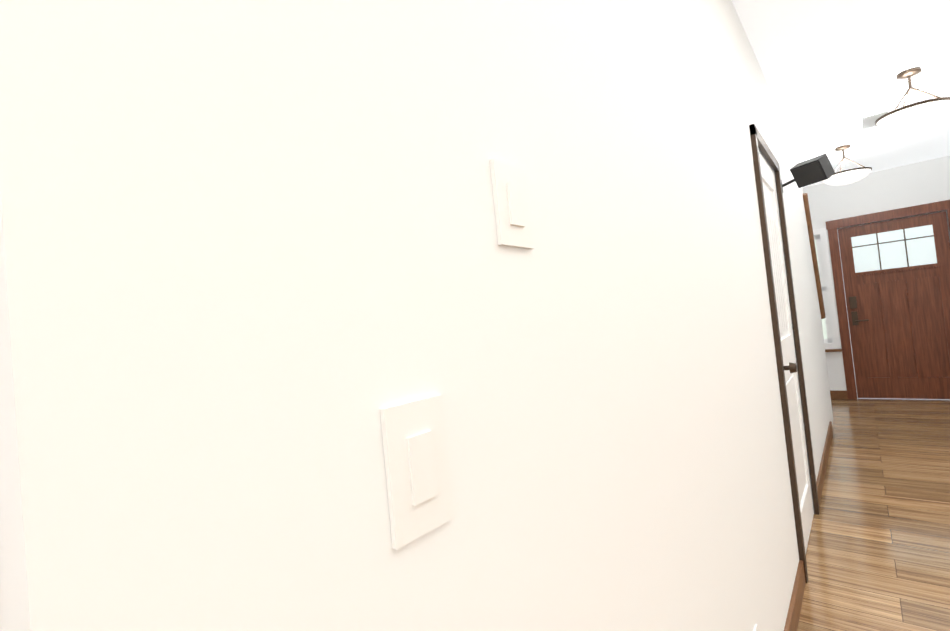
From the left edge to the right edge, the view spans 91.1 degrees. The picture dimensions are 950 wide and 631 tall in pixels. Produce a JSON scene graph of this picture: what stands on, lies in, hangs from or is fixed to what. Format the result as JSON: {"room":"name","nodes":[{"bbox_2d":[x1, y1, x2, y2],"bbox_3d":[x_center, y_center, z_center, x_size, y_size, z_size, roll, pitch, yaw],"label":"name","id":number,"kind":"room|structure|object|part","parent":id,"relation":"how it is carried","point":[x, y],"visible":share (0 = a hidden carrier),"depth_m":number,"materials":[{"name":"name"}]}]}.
{"room":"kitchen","nodes":[
{"label":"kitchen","id":0,"kind":"room"},
{"bbox_2d":[0,0,283,630],"bbox_3d":[-1.558,0.049,1.379,3.520,2.835,0.155,-7,-2,39],"label":"wall","id":1,"kind":"structure","parent":0,"point":[136,493],"depth_m":0.24,"materials":[{"name":"white paint"}]},
{"bbox_2d":[231,0,829,630],"bbox_3d":[1.484,-0.219,2.365,0.181,2.835,5.250,-7,-2,39],"label":"wall","id":2,"kind":"structure","parent":0,"point":[619,368],"depth_m":0.59,"materials":[{"name":"white paint"}]},
{"bbox_2d":[380,395,453,549],"bbox_3d":[-0.048,0.133,0.410,0.008,0.115,0.070,-7,-2,39],"label":"light switch","id":3,"kind":"object","parent":2,"relation":"attached to","point":[418,479],"visible":1,"depth_m":0.40,"materials":[{"name":"white plastic"}]},
{"bbox_2d":[490,158,533,248],"bbox_3d":[0.047,-0.133,0.564,0.008,0.100,0.070,-7,-2,39],"label":"light switch","id":4,"kind":"object","parent":2,"relation":"attached to","point":[512,209],"visible":1,"depth_m":0.56,"materials":[{"name":"white plastic"}]},
{"bbox_3d":[1.609,0.147,2.495,0.140,2.090,0.880,-7,-2,39],"label":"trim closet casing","id":5,"kind":"part","parent":2,"relation":"part of","materials":[{"name":"brown metal"}]},
{"bbox_2d":[784,560,805,630],"bbox_3d":[0.682,1.198,1.132,0.014,0.100,2.484,-7,-2,39],"label":"baseboard","id":6,"kind":"structure","parent":2,"relation":"attached to","point":[793,615],"depth_m":1.86,"materials":[{"name":"brown wood"}]},
{"bbox_2d":[781,153,834,192],"bbox_3d":[2.003,-0.860,2.835,0.133,0.156,0.262,-5,-2,-21],"label":"speaker","id":7,"kind":"object","parent":2,"relation":"attached to","point":[813,170],"visible":0.88,"depth_m":2.76,"materials":[{"name":"black plastic"}]},
{"bbox_2d":[803,193,825,318],"bbox_3d":[3.356,-0.043,4.611,0.146,2.249,0.661,-7,-2,39],"label":"trim","id":8,"kind":"structure","parent":2,"relation":"attached to","point":[813,250],"depth_m":4.55,"materials":[{"name":"brown wood"}]},
{"bbox_2d":[816,421,832,505],"bbox_3d":[2.669,1.074,3.550,0.014,0.100,2.020,-7,-2,39],"label":"baseboard","id":9,"kind":"structure","parent":2,"relation":"attached to","point":[822,469],"depth_m":3.37,"materials":[{"name":"brown wood"}]},
{"bbox_2d":[804,208,832,423],"bbox_3d":[3.330,-0.025,4.614,0.120,2.220,0.550,-7,-2,39],"label":"wall","id":10,"kind":"structure","parent":0,"point":[823,355],"depth_m":4.53,"materials":[{"name":"white paint"}]},
{"bbox_2d":[732,0,949,187],"bbox_3d":[2.513,-1.672,1.963,13.200,0.235,8.250,-7,-2,39],"label":"ceiling","id":11,"kind":"structure","parent":0,"point":[831,69],"depth_m":2.85,"materials":[{"name":"white paint"}]},
{"bbox_2d":[822,144,871,185],"bbox_3d":[3.451,-1.401,4.347,0.374,0.349,0.374,-7,-2,39],"label":"ceiling light","id":12,"kind":"object","parent":11,"relation":"attached to","point":[848,176],"visible":0.92,"depth_m":4.27,"materials":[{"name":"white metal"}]},
{"bbox_2d":[862,111,887,128],"bbox_3d":[3.219,-1.568,3.752,0.150,0.008,0.300,-7,-2,39],"label":"ceiling vent","id":13,"kind":"object","parent":11,"relation":"in","point":[869,122],"visible":0.71,"depth_m":3.73,"materials":[{"name":"grey"}]},
{"bbox_2d":[875,67,949,130],"bbox_3d":[2.775,-1.375,2.961,0.374,0.349,0.374,-7,-2,39],"label":"ceiling light","id":14,"kind":"object","parent":11,"relation":"attached to","point":[914,115],"visible":1,"depth_m":2.90,"materials":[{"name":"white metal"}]},
{"bbox_2d":[797,379,949,630],"bbox_3d":[1.148,1.198,-0.104,13.200,0.060,16.500,-7,-2,39],"label":"floor","id":15,"kind":"structure","parent":0,"point":[878,553],"depth_m":2.55,"materials":[{"name":"laminate"}]},
{"bbox_2d":[802,155,949,398],"bbox_3d":[5.204,-0.505,5.041,13.200,2.835,0.175,-7,-2,39],"label":"wall","id":16,"kind":"structure","parent":0,"point":[911,190],"depth_m":5.47,"materials":[{"name":"white paint"}]},
{"bbox_2d":[813,228,841,351],"bbox_3d":[4.130,-0.294,5.847,0.610,1.510,0.190,-7,-2,39],"label":"window","id":17,"kind":"structure","parent":16,"relation":"in","point":[830,333],"depth_m":5.69,"materials":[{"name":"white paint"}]},
{"bbox_2d":[830,390,847,398],"bbox_3d":[3.816,1.037,6.171,1.750,0.100,0.014,-7,-2,39],"label":"baseboard","id":18,"kind":"structure","parent":16,"relation":"attached to","point":[835,394],"depth_m":5.66,"materials":[{"name":"brown wood"}]},
{"bbox_3d":[4.861,-0.123,5.343,1.140,2.160,0.175,-7,-2,39],"label":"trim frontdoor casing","id":19,"kind":"part","parent":16,"relation":"part of","materials":[{"name":"brown wood"}]},
{"bbox_2d":[838,211,949,398],"bbox_3d":[4.841,-0.071,5.311,0.932,2.042,0.104,-7,-2,39],"label":"front door","id":20,"kind":"structure","parent":16,"relation":"in","point":[896,275],"depth_m":5.32,"materials":[{"name":"brown wood"}]}
]}

